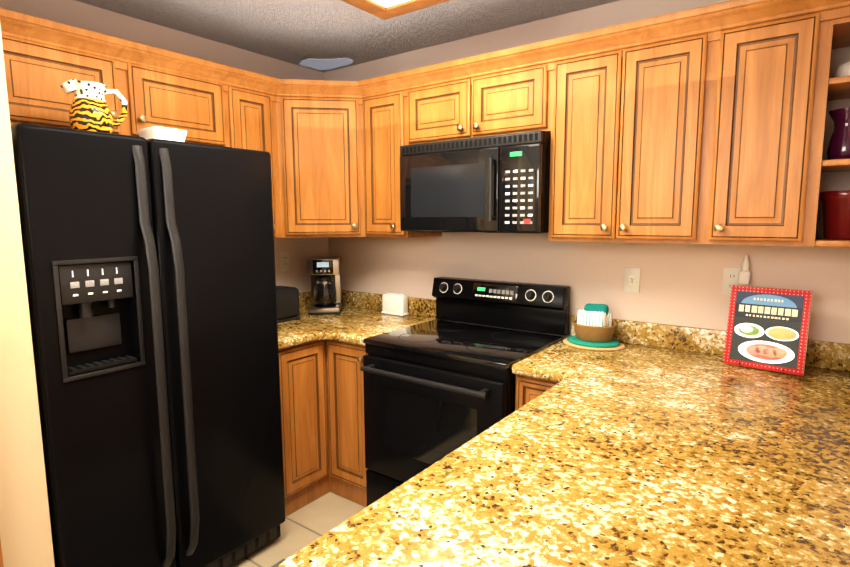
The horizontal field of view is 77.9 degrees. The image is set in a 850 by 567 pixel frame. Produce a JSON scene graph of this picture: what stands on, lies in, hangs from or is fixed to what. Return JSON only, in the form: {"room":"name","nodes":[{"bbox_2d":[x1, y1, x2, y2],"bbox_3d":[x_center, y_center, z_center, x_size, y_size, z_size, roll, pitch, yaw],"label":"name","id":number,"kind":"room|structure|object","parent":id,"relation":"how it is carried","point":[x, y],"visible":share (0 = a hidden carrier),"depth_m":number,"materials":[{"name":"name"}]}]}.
{"room":"kitchen","nodes":[
{"label":"kitchen","id":0,"kind":"room"},
{"bbox_2d":[0,25,54,566],"bbox_3d":[-2.390,0.213,0.555,0.800,2.410,3.063,5,9,36],"label":"wall","id":1,"kind":"structure","parent":0,"point":[25,533],"depth_m":1.53,"materials":[{"name":"beige paint"}]},
{"bbox_2d":[0,539,3,566],"bbox_3d":[-1.262,0.727,1.435,0.044,1.160,0.182,5,9,36],"label":"trim","id":2,"kind":"structure","parent":1,"relation":"attached to","point":[1,561],"depth_m":1.50,"materials":[{"name":"brown wood"}]},
{"bbox_2d":[0,0,328,292],"bbox_3d":[-2.177,0.083,1.593,0.100,2.410,5.000,5,9,36],"label":"wall","id":3,"kind":"structure","parent":0,"point":[300,250],"depth_m":2.71,"materials":[{"name":"beige paint"}]},
{"bbox_2d":[0,24,235,147],"bbox_3d":[-1.363,-0.767,2.238,0.328,0.320,0.970,5,9,36],"label":"upper cabinet","id":4,"kind":"object","parent":3,"relation":"attached to","point":[156,93],"depth_m":2.13,"materials":[{"name":"brown wood"}]},
{"bbox_2d":[232,80,283,237],"bbox_3d":[-0.984,-0.617,2.771,0.328,0.755,0.300,5,9,36],"label":"upper cabinet","id":5,"kind":"object","parent":3,"relation":"attached to","point":[255,108],"depth_m":2.68,"materials":[{"name":"brown wood"}]},
{"bbox_2d":[280,252,289,270],"bbox_3d":[-0.867,-0.137,3.259,0.009,0.114,0.070,5,9,36],"label":"electrical outlet plate","id":6,"kind":"object","parent":3,"relation":"attached to","point":[284,262],"visible":1,"depth_m":3.25,"materials":[{"name":"white plastic"}]},
{"bbox_2d":[230,492,365,566],"bbox_3d":[-1.003,1.428,0.892,3.000,0.100,5.200,5,9,36],"label":"floor","id":7,"kind":"structure","parent":0,"point":[307,524],"depth_m":2.53,"materials":[{"name":"tile"}]},
{"bbox_2d":[11,123,285,566],"bbox_3d":[-1.173,0.339,2.157,0.825,1.750,0.880,5,9,36],"label":"fridge","id":8,"kind":"object","parent":7,"relation":"on","point":[149,264],"visible":1,"depth_m":1.84,"materials":[{"name":"black metal"}]},
{"bbox_2d":[60,79,126,132],"bbox_3d":[-1.161,-0.608,1.857,0.201,0.202,0.134,-6,9,-38],"label":"pitcher","id":9,"kind":"object","parent":8,"relation":"on","point":[89,110],"visible":0.85,"depth_m":1.80,"materials":[{"name":"ceramic"}]},
{"bbox_2d":[137,126,186,141],"bbox_3d":[-0.943,-0.574,2.131,0.200,0.065,0.400,5,9,36],"label":"dish","id":10,"kind":"object","parent":8,"relation":"on","point":[164,133],"visible":0.38,"depth_m":1.99,"materials":[{"name":"white ceramic"}]},
{"bbox_2d":[271,559,285,566],"bbox_3d":[-0.556,1.263,1.738,0.742,0.012,0.815,5,9,36],"label":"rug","id":11,"kind":"object","parent":7,"relation":"on","point":[278,563],"visible":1,"depth_m":2.25,"materials":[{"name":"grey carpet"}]},
{"bbox_2d":[279,340,330,516],"bbox_3d":[-0.879,0.705,2.812,0.630,0.860,0.422,5,9,36],"label":"base cabinet","id":12,"kind":"object","parent":7,"relation":"on","point":[322,406],"depth_m":2.65,"materials":[{"name":"brown wood"}]},
{"bbox_2d":[278,290,424,349],"bbox_3d":[-0.582,0.188,2.903,0.930,0.140,1.033,5,9,36],"label":"countertop","id":13,"kind":"structure","parent":12,"relation":"on","point":[348,326],"depth_m":2.91,"materials":[{"name":"gold stone"}]},
{"bbox_2d":[276,286,300,322],"bbox_3d":[-0.852,0.117,2.962,0.170,0.187,0.300,5,9,36],"label":"toaster","id":14,"kind":"object","parent":13,"relation":"on","point":[288,305],"visible":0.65,"depth_m":2.94,"materials":[{"name":"black plastic"}]},
{"bbox_2d":[307,256,341,314],"bbox_3d":[-0.613,0.008,3.225,0.190,0.335,0.244,-1,7,-5],"label":"coffee maker","id":15,"kind":"object","parent":13,"relation":"on","point":[324,272],"visible":1,"depth_m":3.15,"materials":[{"name":"black plastic"}]},
{"bbox_2d":[381,293,408,315],"bbox_3d":[-0.180,0.121,3.150,0.168,0.125,0.064,5,9,36],"label":"box","id":16,"kind":"object","parent":13,"relation":"on","point":[394,303],"visible":1,"depth_m":3.12,"materials":[{"name":"white plastic"}]},
{"bbox_2d":[327,340,367,506],"bbox_3d":[-0.212,0.685,2.944,0.330,0.860,0.630,5,9,36],"label":"base cabinet","id":17,"kind":"object","parent":7,"relation":"on","point":[345,384],"depth_m":2.70,"materials":[{"name":"brown wood"}]},
{"bbox_2d":[365,299,440,337],"bbox_3d":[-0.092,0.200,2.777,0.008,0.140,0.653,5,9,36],"label":"countertop","id":18,"kind":"structure","parent":17,"relation":"on","point":[376,322],"depth_m":3.02,"materials":[{"name":"gold stone"}]},
{"bbox_2d":[360,277,569,505],"bbox_3d":[0.184,0.590,2.541,0.758,1.142,0.727,5,9,36],"label":"stove","id":19,"kind":"object","parent":7,"relation":"on","point":[435,390],"visible":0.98,"depth_m":2.41,"materials":[{"name":"black metal"}]},
{"bbox_2d":[515,374,558,410],"bbox_3d":[0.645,0.758,2.315,0.260,0.860,0.630,5,9,36],"label":"base cabinet","id":20,"kind":"object","parent":7,"relation":"on","point":[527,388],"depth_m":2.06,"materials":[{"name":"brown wood"}]},
{"bbox_2d":[536,314,576,353],"bbox_3d":[0.608,0.262,2.248,0.212,0.140,0.678,5,9,36],"label":"countertop","id":21,"kind":"structure","parent":20,"relation":"on","point":[573,317],"depth_m":2.55,"materials":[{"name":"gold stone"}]},
{"bbox_2d":[277,319,849,566],"bbox_3d":[0.645,0.369,1.389,0.876,0.140,2.028,5,9,36],"label":"countertop","id":22,"kind":"structure","parent":20,"relation":"on","point":[656,445],"depth_m":1.17,"materials":[{"name":"gold stone"}]},
{"bbox_2d":[563,303,624,350],"bbox_3d":[0.758,0.183,2.360,0.272,0.185,0.223,5,9,36],"label":"basket","id":23,"kind":"object","parent":22,"relation":"on","point":[594,326],"visible":1,"depth_m":2.32,"materials":[{"name":"brown wicker"}]},
{"bbox_2d":[723,285,812,375],"bbox_3d":[1.298,0.172,1.992,0.256,0.305,0.113,6,-1,42],"label":"cookbook","id":24,"kind":"object","parent":22,"relation":"on","point":[767,328],"visible":1,"depth_m":1.95,"materials":[{"name":"multicoloured"}]},
{"bbox_2d":[75,0,619,72],"bbox_3d":[-1.018,-1.063,0.583,3.000,0.100,5.200,5,9,36],"label":"ceiling","id":25,"kind":"structure","parent":0,"point":[296,32],"depth_m":2.54,"materials":[{"name":"grey paint"}]},
{"bbox_2d":[299,58,353,69],"bbox_3d":[-0.594,-1.336,3.180,0.330,0.004,0.235,5,9,36],"label":"ceiling vent","id":26,"kind":"object","parent":25,"relation":"in","point":[323,64],"visible":1,"depth_m":3.19,"materials":[{"name":"blue"}]},
{"bbox_2d":[341,0,449,19],"bbox_3d":[-0.291,-1.090,1.579,0.610,0.099,1.220,5,9,36],"label":"ceiling light","id":27,"kind":"object","parent":25,"relation":"attached to","point":[385,9],"visible":1,"depth_m":2.10,"materials":[{"name":"brown wood"}]},
{"bbox_2d":[323,0,849,343],"bbox_3d":[0.504,-0.080,2.772,3.000,2.410,0.100,5,9,36],"label":"wall","id":28,"kind":"structure","parent":0,"point":[680,284],"depth_m":2.44,"materials":[{"name":"beige paint"}]},
{"bbox_2d":[276,80,363,237],"bbox_3d":[-0.588,-0.654,3.053,0.628,0.755,0.628,5,9,36],"label":"upper cabinet","id":29,"kind":"object","parent":28,"relation":"attached to","point":[322,185],"depth_m":2.82,"materials":[{"name":"brown wood"}]},
{"bbox_2d":[360,84,441,237],"bbox_3d":[-0.126,-0.638,2.898,0.300,0.755,0.328,5,9,36],"label":"upper cabinet","id":30,"kind":"object","parent":28,"relation":"attached to","point":[381,109],"depth_m":2.77,"materials":[{"name":"brown wood"}]},
{"bbox_2d":[404,52,551,144],"bbox_3d":[0.305,-0.832,2.552,0.775,0.290,0.328,5,9,36],"label":"upper cabinet","id":31,"kind":"object","parent":28,"relation":"attached to","point":[513,96],"depth_m":2.39,"materials":[{"name":"brown wood"}]},
{"bbox_2d":[400,130,550,232],"bbox_3d":[0.281,-0.464,2.549,0.754,0.426,0.436,5,9,36],"label":"microwave","id":32,"kind":"object","parent":31,"relation":"attached to","point":[494,184],"visible":1,"depth_m":2.36,"materials":[{"name":"black"}]},
{"bbox_2d":[623,267,639,292],"bbox_3d":[0.936,-0.014,2.385,0.070,0.114,0.018,5,9,36],"label":"switch plate","id":33,"kind":"object","parent":28,"relation":"attached to","point":[631,280],"visible":1,"depth_m":2.38,"materials":[{"name":"white plastic"}]},
{"bbox_2d":[548,20,719,243],"bbox_3d":[0.860,-0.554,2.175,0.600,0.755,0.328,5,9,36],"label":"upper cabinet","id":34,"kind":"object","parent":28,"relation":"attached to","point":[702,125],"depth_m":2.01,"materials":[{"name":"brown wood"}]},
{"bbox_2d":[722,267,741,294],"bbox_3d":[1.256,-0.007,2.152,0.070,0.114,0.009,5,9,36],"label":"outlet","id":35,"kind":"object","parent":28,"relation":"attached to","point":[730,277],"visible":0.75,"depth_m":2.15,"materials":[{"name":"white plastic"}]},
{"bbox_2d":[738,255,750,284],"bbox_3d":[1.280,-0.055,2.103,0.040,0.117,0.038,5,9,36],"label":"plug-in air freshener","id":36,"kind":"object","parent":35,"relation":"attached to","point":[744,276],"visible":0.96,"depth_m":2.09,"materials":[{"name":"white plastic"}]},
{"bbox_2d":[704,0,839,246],"bbox_3d":[1.234,-0.522,1.901,0.331,0.755,0.328,5,9,36],"label":"upper cabinet","id":37,"kind":"object","parent":28,"relation":"attached to","point":[774,86],"depth_m":1.76,"materials":[{"name":"brown wood"}]},
{"bbox_2d":[819,190,849,239],"bbox_3d":[1.430,-0.233,1.793,0.150,0.162,0.150,5,9,36],"label":"pot","id":38,"kind":"object","parent":37,"relation":"on","point":[836,213],"visible":0.98,"depth_m":1.76,"materials":[{"name":"red ceramic"}]},
{"bbox_2d":[827,107,849,159],"bbox_3d":[1.417,-0.495,1.768,0.110,0.170,0.110,5,9,36],"label":"vase","id":39,"kind":"object","parent":37,"relation":"on","point":[839,145],"visible":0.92,"depth_m":1.75,"materials":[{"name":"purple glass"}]},
{"bbox_2d":[834,61,849,77],"bbox_3d":[1.421,-0.713,1.744,0.100,0.098,0.100,5,9,36],"label":"sugar bowl","id":40,"kind":"object","parent":37,"relation":"on","point":[843,69],"visible":0.67,"depth_m":1.73,"materials":[{"name":"white ceramic"}]}
]}

